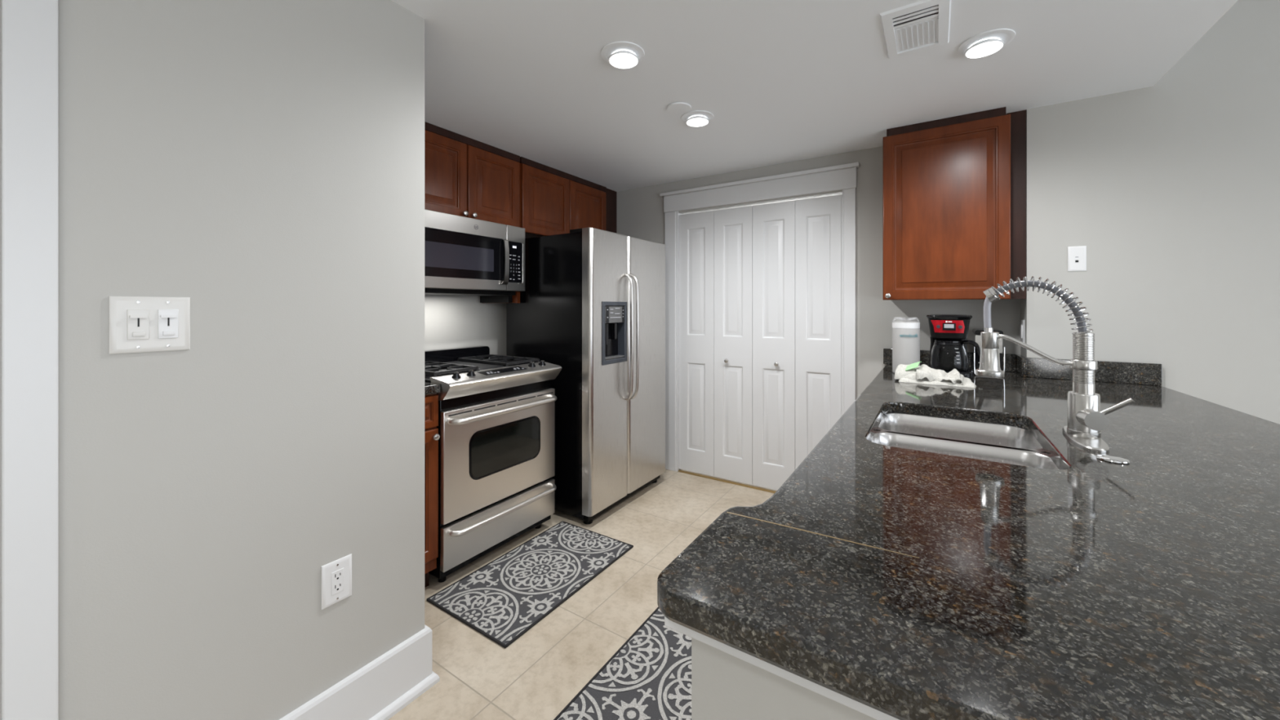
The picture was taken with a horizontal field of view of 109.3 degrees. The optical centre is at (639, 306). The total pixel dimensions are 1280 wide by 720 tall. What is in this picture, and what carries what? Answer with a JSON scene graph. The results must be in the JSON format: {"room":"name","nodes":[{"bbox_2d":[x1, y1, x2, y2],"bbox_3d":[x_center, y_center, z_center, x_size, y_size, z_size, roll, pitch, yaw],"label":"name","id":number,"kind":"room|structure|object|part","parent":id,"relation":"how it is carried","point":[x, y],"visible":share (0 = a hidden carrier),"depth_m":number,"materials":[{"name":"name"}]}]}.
{"room":"kitchen","nodes":[
{"label":"kitchen","id":0,"kind":"room"},
{"bbox_2d":[0,0,424,719],"bbox_3d":[-2.057,0.153,-0.327,0.140,2.285,4.603,0,0,33],"label":"wall","id":1,"kind":"structure","parent":0,"point":[260,163],"depth_m":1.14,"materials":[{"name":"grey paint"}]},
{"bbox_2d":[0,0,58,719],"bbox_3d":[-1.177,0.153,0.877,0.018,2.285,0.066,0,0,33],"label":"trim","id":2,"kind":"structure","parent":1,"relation":"attached to","point":[29,28],"depth_m":0.87,"materials":[{"name":"white paint"}]},
{"bbox_2d":[108,296,190,354],"bbox_3d":[-1.090,0.040,1.014,0.014,0.123,0.125,0,0,33],"label":"light switch","id":3,"kind":"object","parent":1,"relation":"attached to","point":[136,324],"visible":1,"depth_m":1.01,"materials":[{"name":"white plastic"}]},
{"bbox_2d":[321,553,351,609],"bbox_3d":[-0.887,0.805,1.330,0.007,0.124,0.080,0,0,33],"label":"power outlet","id":4,"kind":"object","parent":1,"relation":"attached to","point":[336,575],"visible":1,"depth_m":1.33,"materials":[{"name":"white plastic"}]},
{"bbox_2d":[331,568,343,595],"bbox_3d":[-0.886,0.805,1.329,0.003,0.066,0.033,0,0,33],"label":"receptacle","id":5,"kind":"object","parent":4,"relation":"attached to","point":[337,574],"depth_m":1.33,"materials":[{"name":"white plastic"}]},
{"bbox_2d":[279,624,439,719],"bbox_3d":[-1.119,1.201,1.363,0.484,0.190,0.814,0,0,33],"label":"baseboard","id":6,"kind":"structure","parent":1,"relation":"attached to","point":[388,683],"depth_m":1.42,"materials":[{"name":"white paint"}]},
{"bbox_2d":[424,294,506,358],"bbox_3d":[-1.076,0.153,3.272,0.140,2.285,2.497,0,0,33],"label":"wall","id":7,"kind":"structure","parent":0,"point":[451,322],"depth_m":3.01,"materials":[{"name":"grey paint"}]},
{"bbox_2d":[424,121,519,226],"bbox_3d":[-1.126,-0.747,2.726,0.369,0.483,0.794,0,0,33],"label":"upper cabinet","id":8,"kind":"object","parent":7,"relation":"attached to","point":[464,176],"visible":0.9,"depth_m":2.65,"materials":[{"name":"brown wood"}]},
{"bbox_3d":[-1.116,-0.725,2.479,0.020,0.439,0.388,0,0,33],"label":"door","id":9,"kind":"part","parent":8,"relation":"part of","materials":[{"name":"brown wood"}]},
{"bbox_3d":[-1.004,-0.535,2.606,0.032,0.030,0.030,0,0,33],"label":"knob","id":10,"kind":"part","parent":8,"relation":"part of","materials":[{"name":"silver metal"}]},
{"bbox_2d":[424,208,524,302],"bbox_3d":[-1.086,-0.260,2.672,0.459,0.468,0.744,0,0,33],"label":"microwave oven","id":11,"kind":"object","parent":8,"relation":"attached to","point":[464,255],"visible":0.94,"depth_m":2.54,"materials":[{"name":"silver metal"}]},
{"bbox_3d":[-0.961,-0.280,2.496,0.002,0.248,0.557,0,0,33],"label":"glass panel","id":12,"kind":"part","parent":11,"relation":"part of","materials":[{"name":"black glass"}]},
{"bbox_3d":[-0.810,-0.269,2.707,0.033,0.274,0.065,0,0,33],"label":"handle","id":13,"kind":"part","parent":11,"relation":"part of","materials":[{"name":"silver metal"}]},
{"bbox_3d":[-0.776,-0.295,2.808,0.030,0.398,0.148,0,0,33],"label":"control panel","id":14,"kind":"part","parent":11,"relation":"part of","materials":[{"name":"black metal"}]},
{"bbox_3d":[-0.971,-0.535,2.657,0.032,0.030,0.030,0,0,33],"label":"knob","id":15,"kind":"part","parent":8,"relation":"part of","materials":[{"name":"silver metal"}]},
{"bbox_3d":[-0.899,-0.725,2.812,0.020,0.439,0.390,0,0,33],"label":"door","id":16,"kind":"part","parent":8,"relation":"part of","materials":[{"name":"brown wood"}]},
{"bbox_2d":[511,156,616,302],"bbox_3d":[-0.628,-0.506,3.501,0.356,0.964,1.141,0,0,33],"label":"upper cabinet","id":17,"kind":"object","parent":7,"relation":"attached to","point":[553,202],"visible":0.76,"depth_m":3.27,"materials":[{"name":"brown wood"}]},
{"bbox_3d":[-0.933,-0.258,3.033,0.355,0.468,0.024,0,0,33],"label":"panel","id":18,"kind":"part","parent":17,"relation":"part of","materials":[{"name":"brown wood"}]},
{"bbox_3d":[-0.654,-0.720,3.187,0.020,0.448,0.458,0,0,33],"label":"door","id":19,"kind":"part","parent":17,"relation":"part of","materials":[{"name":"brown wood"}]},
{"bbox_3d":[-0.406,-0.720,3.568,0.020,0.448,0.439,0,0,33],"label":"door","id":20,"kind":"part","parent":17,"relation":"part of","materials":[{"name":"brown wood"}]},
{"bbox_2d":[388,469,777,719],"bbox_3d":[0.430,1.346,0.018,6.700,0.100,7.900,0,0,33],"label":"floor","id":21,"kind":"structure","parent":0,"point":[538,674],"depth_m":1.86,"materials":[{"name":"beige tile"}]},
{"bbox_2d":[424,393,439,587],"bbox_3d":[-1.292,0.845,2.120,0.754,0.903,0.324,0,0,33],"label":"base cabinet","id":22,"kind":"object","parent":21,"relation":"on","point":[432,436],"visible":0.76,"depth_m":2.04,"materials":[{"name":"brown wood"}]},
{"bbox_3d":[-1.009,0.472,1.939,0.020,0.144,0.314,0,0,33],"label":"drawer","id":23,"kind":"part","parent":22,"relation":"part of","materials":[{"name":"brown wood"}]},
{"bbox_3d":[-1.009,0.848,1.939,0.020,0.587,0.314,0,0,33],"label":"door","id":24,"kind":"part","parent":22,"relation":"part of","materials":[{"name":"brown wood"}]},
{"bbox_2d":[424,382,440,395],"bbox_3d":[-1.301,0.371,2.126,0.733,0.040,0.327,0,0,33],"label":"countertop","id":25,"kind":"structure","parent":22,"relation":"on","point":[429,388],"depth_m":2.03,"materials":[{"name":"stone"}]},
{"bbox_3d":[-0.917,0.584,2.035,0.032,0.030,0.030,0,0,33],"label":"knob","id":26,"kind":"part","parent":22,"relation":"part of","materials":[{"name":"silver metal"}]},
{"bbox_2d":[424,345,561,582],"bbox_3d":[-0.928,0.776,2.513,0.699,1.041,0.724,0,0,33],"label":"gas range","id":27,"kind":"object","parent":21,"relation":"on","point":[496,426],"visible":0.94,"depth_m":2.30,"materials":[{"name":"silver metal"}]},
{"bbox_3d":[-0.994,0.331,2.301,0.092,0.022,0.092,0,0,33],"label":"burner","id":28,"kind":"part","parent":27,"relation":"part of","materials":[{"name":"black metal"}]},
{"bbox_3d":[-0.871,0.326,2.151,0.042,0.026,0.042,0,0,33],"label":"burner knob","id":29,"kind":"part","parent":27,"relation":"part of","materials":[{"name":"black plastic"}]},
{"bbox_3d":[-0.826,0.326,2.220,0.042,0.026,0.042,0,0,33],"label":"burner knob","id":30,"kind":"part","parent":27,"relation":"part of","materials":[{"name":"black plastic"}]},
{"bbox_2d":[424,361,529,382],"bbox_3d":[-0.966,0.351,2.538,0.488,0.018,0.716,0,0,33],"label":"cooktop","id":31,"kind":"object","parent":27,"relation":"in","point":[482,366],"depth_m":2.44,"materials":[{"name":"black"}]},
{"bbox_3d":[-0.716,0.380,2.375,0.155,0.101,0.724,0,0,33],"label":"control panel","id":32,"kind":"part","parent":27,"relation":"part of","materials":[{"name":"silver metal"}]},
{"bbox_3d":[-0.706,0.737,2.368,0.028,0.513,0.718,0,0,33],"label":"oven door","id":33,"kind":"part","parent":27,"relation":"part of","materials":[{"name":"silver metal"}]},
{"bbox_3d":[-0.706,1.110,2.368,0.028,0.198,0.718,0,0,33],"label":"drawer","id":34,"kind":"part","parent":27,"relation":"part of","materials":[{"name":"silver metal"}]},
{"bbox_3d":[-0.666,0.526,2.342,0.074,0.028,0.687,0,0,33],"label":"handle","id":35,"kind":"part","parent":27,"relation":"part of","materials":[{"name":"silver metal"}]},
{"bbox_3d":[-0.667,1.038,2.343,0.070,0.024,0.683,0,0,33],"label":"handle","id":36,"kind":"part","parent":27,"relation":"part of","materials":[{"name":"silver metal"}]},
{"bbox_3d":[-0.608,0.326,2.553,0.042,0.026,0.042,0,0,33],"label":"burner knob","id":37,"kind":"part","parent":27,"relation":"part of","materials":[{"name":"black plastic"}]},
{"bbox_3d":[-0.565,0.326,2.619,0.042,0.026,0.042,0,0,33],"label":"burner knob","id":38,"kind":"part","parent":27,"relation":"part of","materials":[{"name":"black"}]},
{"bbox_2d":[426,520,633,648],"bbox_3d":[-0.488,1.291,2.223,0.516,0.010,0.870,0,0,33],"label":"rug","id":39,"kind":"object","parent":21,"relation":"on","point":[503,599],"visible":1,"depth_m":2.12,"materials":[{"name":"grey fabric"}]},
{"bbox_2d":[506,227,665,524],"bbox_3d":[-0.330,0.415,3.181,0.820,1.762,0.878,0,0,33],"label":"refrigerator","id":40,"kind":"object","parent":21,"relation":"on","point":[592,304],"visible":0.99,"depth_m":2.82,"materials":[{"name":"silver metal"}]},
{"bbox_3d":[-0.207,0.380,2.804,0.067,1.680,0.380,0,0,33],"label":"freezer door","id":41,"kind":"part","parent":40,"relation":"part of","materials":[{"name":"silver metal"}]},
{"bbox_3d":[-0.173,0.049,2.836,0.048,0.102,0.196,0,0,33],"label":"dispenser panel","id":42,"kind":"part","parent":40,"relation":"part of","materials":[{"name":"grey plastic"}]},
{"bbox_2d":[607,307,623,318],"bbox_3d":[-0.153,0.039,2.821,0.002,0.062,0.172,0,0,33],"label":"control panel","id":43,"kind":"object","parent":40,"relation":"attached to","point":[612,313],"depth_m":2.82,"materials":[{"name":"grey plastic"}]},
{"bbox_3d":[-0.067,0.195,2.899,0.023,0.818,0.073,0,0,-40],"label":"handle","id":44,"kind":"part","parent":40,"relation":"part of","materials":[{"name":"silver metal"}]},
{"bbox_3d":[-0.036,0.195,2.946,0.071,0.818,0.021,0,0,31],"label":"handle","id":45,"kind":"part","parent":40,"relation":"part of","materials":[{"name":"silver metal"}]},
{"bbox_3d":[0.034,0.380,3.174,0.067,1.680,0.490,0,0,33],"label":"fridge door","id":46,"kind":"part","parent":40,"relation":"part of","materials":[{"name":"silver metal"}]},
{"bbox_2d":[553,606,691,719],"bbox_3d":[0.118,1.291,1.535,0.520,0.010,1.100,0,0,33],"label":"rug","id":47,"kind":"object","parent":21,"relation":"on","point":[649,677],"visible":0.31,"depth_m":1.55,"materials":[{"name":"grey fabric"}]},
{"bbox_3d":[1.140,0.846,1.519,0.782,0.900,2.510,0,0,33],"label":"base cabinet","id":48,"kind":"object","parent":21,"relation":"on","visible":0},
{"bbox_2d":[657,364,1279,719],"bbox_3d":[1.252,0.370,1.358,1.228,0.039,2.670,0,0,33],"label":"countertop","id":49,"kind":"structure","parent":48,"relation":"on","point":[901,584],"depth_m":0.61,"materials":[{"name":"stone"}]},
{"bbox_2d":[892,321,919,373],"bbox_3d":[1.399,0.202,2.388,0.129,0.296,0.131,0,0,33],"label":"paper towel roll","id":50,"kind":"object","parent":49,"relation":"on","point":[905,335],"visible":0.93,"depth_m":2.34,"materials":[{"name":"grey"}]},
{"bbox_2d":[899,333,917,337],"bbox_3d":[1.382,0.147,2.333,0.084,0.018,0.016,0,0,17],"label":"print","id":51,"kind":"object","parent":50,"relation":"attached to","point":[900,335],"depth_m":2.33,"materials":[{"name":"teal"}]},
{"bbox_2d":[894,361,976,387],"bbox_3d":[1.387,0.305,2.146,0.317,0.091,0.260,0,0,33],"label":"dish towel","id":52,"kind":"object","parent":49,"relation":"on","point":[922,374],"visible":1,"depth_m":2.08,"materials":[{"name":"white fabric"}]},
{"bbox_2d":[925,314,980,379],"bbox_3d":[1.607,0.196,2.312,0.253,0.310,0.244,0,0,33],"label":"coffee maker","id":53,"kind":"object","parent":49,"relation":"on","point":[948,333],"visible":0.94,"depth_m":2.25,"materials":[{"name":"black plastic"}]},
{"bbox_3d":[1.525,0.098,2.252,0.140,0.062,0.021,0,0,33],"label":"red panel","id":54,"kind":"part","parent":53,"relation":"part of","materials":[{"name":"red plastic"}]},
{"bbox_3d":[1.567,0.173,2.305,0.120,0.017,0.120,0,0,33],"label":"carafe lid","id":55,"kind":"part","parent":53,"relation":"part of","materials":[{"name":"black plastic"}]},
{"bbox_3d":[1.585,0.052,2.332,0.193,0.022,0.236,0,0,33],"label":"lid","id":56,"kind":"part","parent":53,"relation":"part of","materials":[{"name":"black plastic"}]},
{"bbox_3d":[1.639,0.237,2.226,0.023,0.144,0.106,0,0,-42],"label":"carafe handle","id":57,"kind":"part","parent":53,"relation":"part of","materials":[{"name":"black plastic"}]},
{"bbox_2d":[871,412,1059,470],"bbox_3d":[0.919,0.486,1.327,0.456,0.190,0.669,0,0,33],"label":"sink","id":58,"kind":"object","parent":49,"relation":"in","point":[979,440],"visible":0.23,"depth_m":1.43,"materials":[{"name":"grey metal"}]},
{"bbox_3d":[1.008,0.476,1.463,0.456,0.170,0.344,0,0,33],"label":"bowl","id":59,"kind":"part","parent":58,"relation":"part of","materials":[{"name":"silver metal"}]},
{"bbox_3d":[0.829,0.486,1.190,0.456,0.190,0.341,0,0,33],"label":"bowl","id":60,"kind":"part","parent":58,"relation":"part of","materials":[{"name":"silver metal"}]},
{"bbox_2d":[972,328,1004,374],"bbox_3d":[1.820,0.235,2.381,0.126,0.231,0.233,0,0,33],"label":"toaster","id":61,"kind":"object","parent":49,"relation":"on","point":[976,331],"visible":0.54,"depth_m":2.32,"materials":[{"name":"silver metal"}]},
{"bbox_3d":[1.763,0.276,2.293,0.126,0.148,0.006,0,0,33],"label":"trim frame","id":62,"kind":"part","parent":61,"relation":"part of","materials":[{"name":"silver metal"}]},
{"bbox_2d":[975,275,1134,453],"bbox_3d":[1.102,0.132,1.220,0.266,0.437,0.252,0,0,12],"label":"kitchen faucet","id":63,"kind":"object","parent":49,"relation":"on","point":[1086,420],"visible":1,"depth_m":1.20,"materials":[{"name":"silver metal"}]},
{"bbox_3d":[1.098,0.120,1.270,0.167,0.080,0.012,0,0,40],"label":"support arm","id":64,"kind":"part","parent":63,"relation":"part of","materials":[{"name":"silver metal"}]},
{"bbox_3d":[1.174,0.346,1.200,0.068,0.009,0.256,0,0,33],"label":"deck plate","id":65,"kind":"part","parent":63,"relation":"part of","materials":[{"name":"silver metal"}]},
{"bbox_3d":[1.191,0.252,1.136,0.065,0.055,0.013,0,0,43],"label":"lever","id":66,"kind":"part","parent":63,"relation":"part of","materials":[{"name":"silver metal"}]},
{"bbox_2d":[1096,454,1129,463],"bbox_3d":[1.082,0.348,1.039,0.054,0.006,0.054,0,0,33],"label":"cover","id":67,"kind":"object","parent":49,"relation":"on","point":[1113,459],"visible":1,"depth_m":1.03,"materials":[{"name":"silver metal"}]},
{"bbox_2d":[691,637,876,719],"bbox_3d":[1.103,0.857,1.366,0.886,0.879,2.433,0,0,33],"label":"wall","id":68,"kind":"structure","parent":0,"point":[725,686],"depth_m":0.55,"materials":[{"name":"grey paint"}]},
{"bbox_2d":[664,616,899,719],"bbox_3d":[0.464,0.404,0.397,0.937,0.024,0.148,0,0,33],"label":"trim","id":69,"kind":"structure","parent":68,"relation":"attached to","point":[867,710],"depth_m":0.51,"materials":[{"name":"white paint"}]},
{"bbox_2d":[391,0,1237,191],"bbox_3d":[-0.778,-1.289,0.807,3.815,0.600,7.900,0,0,33],"label":"ceiling","id":70,"kind":"structure","parent":0,"point":[780,81],"depth_m":1.89,"materials":[{"name":"white paint"}]},
{"bbox_2d":[600,40,644,68],"bbox_3d":[-0.068,-0.976,1.776,0.172,0.025,0.172,0,0,33],"label":"recessed light","id":71,"kind":"object","parent":70,"relation":"in","point":[621,54],"visible":1,"depth_m":1.75,"materials":[{"name":"white paint"}]},
{"bbox_2d":[609,53,637,68],"bbox_3d":[-0.064,-0.965,1.786,0.115,0.003,0.115,0,0,33],"label":"diffuser","id":72,"kind":"object","parent":71,"relation":"attached to","point":[620,60],"depth_m":1.78,"materials":[{"name":"white plastic"}]},
{"bbox_2d":[666,102,691,114],"bbox_3d":[0.194,-0.984,2.250,0.122,0.010,0.122,0,0,33],"label":"cover plate","id":73,"kind":"object","parent":70,"relation":"attached to","point":[677,108],"visible":1,"depth_m":2.24,"materials":[{"name":"white paint"}]},
{"bbox_2d":[680,110,714,126],"bbox_3d":[0.299,-0.976,2.372,0.172,0.025,0.172,0,0,33],"label":"recessed light","id":74,"kind":"object","parent":70,"relation":"in","point":[697,117],"visible":1,"depth_m":2.35,"materials":[{"name":"white paint"}]},
{"bbox_2d":[686,118,708,126],"bbox_3d":[0.301,-0.965,2.380,0.115,0.003,0.115,0,0,33],"label":"diffuser","id":75,"kind":"object","parent":74,"relation":"attached to","point":[690,122],"depth_m":2.37,"materials":[{"name":"white plastic"}]},
{"bbox_2d":[880,0,951,58],"bbox_3d":[0.982,-0.984,1.613,0.200,0.011,0.325,0,0,33],"label":"ceiling vent","id":76,"kind":"object","parent":70,"relation":"in","point":[923,24],"visible":1,"depth_m":1.59,"materials":[{"name":"white metal"}]},
{"bbox_3d":[1.004,-0.986,1.648,0.132,0.003,0.174,0,0,33],"label":"slat panel","id":77,"kind":"part","parent":76,"relation":"part of","materials":[{"name":"white paint"}]},
{"bbox_2d":[957,28,1015,57],"bbox_3d":[1.294,-0.976,1.699,0.172,0.025,0.172,0,0,33],"label":"recessed light","id":78,"kind":"object","parent":70,"relation":"in","point":[983,44],"visible":1,"depth_m":1.68,"materials":[{"name":"white paint"}]},
{"bbox_2d":[965,41,1003,57],"bbox_3d":[1.294,-0.965,1.708,0.115,0.003,0.115,0,0,33],"label":"diffuser","id":79,"kind":"object","parent":78,"relation":"attached to","point":[980,49],"depth_m":1.70,"materials":[{"name":"white plastic"}]},
{"bbox_2d":[616,146,1020,399],"bbox_3d":[0.822,0.153,3.309,2.999,2.285,0.120,0,0,33],"label":"wall","id":80,"kind":"structure","parent":0,"point":[640,214],"depth_m":2.85,"materials":[{"name":"grey paint"}]},
{"bbox_2d":[679,205,752,484],"bbox_3d":[0.555,0.277,3.416,0.595,2.002,0.065,0,0,33],"label":"door","id":81,"kind":"structure","parent":80,"relation":"in","point":[716,246],"depth_m":3.41,"materials":[{"name":"white paint"}]},
{"bbox_2d":[678,470,776,493],"bbox_3d":[0.803,1.292,3.249,1.192,0.009,0.024,0,0,33],"label":"trim","id":82,"kind":"structure","parent":80,"relation":"attached to","point":[681,471],"depth_m":3.34,"materials":[{"name":"beige wood"}]},
{"bbox_2d":[659,162,859,471],"bbox_3d":[0.806,0.196,3.295,1.443,2.200,0.162,0,0,33],"label":"trim","id":83,"kind":"structure","parent":80,"relation":"attached to","point":[843,177],"depth_m":3.22,"materials":[{"name":"white paint"}]},
{"bbox_3d":[0.243,0.273,3.603,0.097,2.046,0.020,0,0,33],"label":"casing","id":84,"kind":"part","parent":83,"relation":"part of","materials":[{"name":"white paint"}]},
{"bbox_3d":[0.773,-0.892,3.244,1.443,0.024,0.042,0,0,33],"label":"cap moulding","id":85,"kind":"part","parent":83,"relation":"part of","materials":[{"name":"white paint"}]},
{"bbox_3d":[0.781,-0.815,3.249,1.400,0.130,0.024,0,0,33],"label":"head casing","id":86,"kind":"part","parent":83,"relation":"part of","materials":[{"name":"white paint"}]},
{"bbox_3d":[1.335,0.273,2.890,0.068,2.046,0.020,0,0,33],"label":"casing","id":87,"kind":"part","parent":83,"relation":"part of","materials":[{"name":"white paint"}]},
{"bbox_2d":[752,194,842,490],"bbox_3d":[1.055,0.277,3.089,0.595,2.002,0.065,0,0,33],"label":"door","id":88,"kind":"structure","parent":80,"relation":"in","point":[797,244],"depth_m":3.09,"materials":[{"name":"white paint"}]},
{"bbox_2d":[883,348,1016,372],"bbox_3d":[1.757,0.303,2.613,0.629,0.095,0.020,0,0,33],"label":"backsplash","id":89,"kind":"structure","parent":80,"relation":"attached to","point":[1010,359],"depth_m":2.54,"materials":[{"name":"stone"}]},
{"bbox_2d":[882,106,1026,300],"bbox_3d":[1.689,-0.512,2.471,0.627,0.951,0.333,0,0,33],"label":"upper cabinet","id":90,"kind":"object","parent":80,"relation":"attached to","point":[954,188],"visible":1,"depth_m":2.35,"materials":[{"name":"brown wood"}]},
{"bbox_3d":[1.367,-0.060,2.500,0.028,0.028,0.030,0,0,33],"label":"knob","id":91,"kind":"part","parent":90,"relation":"part of","materials":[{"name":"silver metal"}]},
{"bbox_2d":[1020,0,1279,453],"bbox_3d":[3.448,-0.054,1.550,3.321,2.700,0.435,0,0,33],"label":"wall","id":92,"kind":"structure","parent":0,"point":[1171,188],"depth_m":2.00,"materials":[{"name":"grey paint"}]},
{"bbox_2d":[1015,354,1026,377],"bbox_3d":[1.976,0.303,2.354,0.020,0.095,0.212,0,0,33],"label":"backsplash","id":93,"kind":"structure","parent":92,"relation":"attached to","point":[1021,361],"depth_m":2.27,"materials":[{"name":"stone"}]},
{"bbox_2d":[1020,319,1024,342],"bbox_3d":[1.988,0.130,2.362,0.010,0.123,0.080,0,0,33],"label":"power outlet","id":94,"kind":"object","parent":92,"relation":"attached to","point":[1022,326],"visible":0.94,"depth_m":2.35,"materials":[{"name":"white plastic"}]},
{"bbox_2d":[1020,324,1022,337],"bbox_3d":[1.986,0.130,2.364,0.006,0.068,0.034,0,0,33],"label":"receptacle","id":95,"kind":"object","parent":94,"relation":"attached to","point":[1021,326],"depth_m":2.35,"materials":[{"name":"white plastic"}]},
{"bbox_2d":[1067,245,1086,271],"bbox_3d":[2.091,-0.230,2.172,0.065,0.119,0.006,0,0,33],"label":"phone jack","id":96,"kind":"object","parent":92,"relation":"attached to","point":[1077,255],"visible":1,"depth_m":2.17,"materials":[{"name":"white plastic"}]},
{"bbox_2d":[1026,357,1161,386],"bbox_3d":[2.124,0.302,2.142,0.458,0.097,0.019,0,0,33],"label":"backsplash","id":97,"kind":"structure","parent":92,"relation":"attached to","point":[1136,373],"depth_m":2.10,"materials":[{"name":"stone"}]}
]}

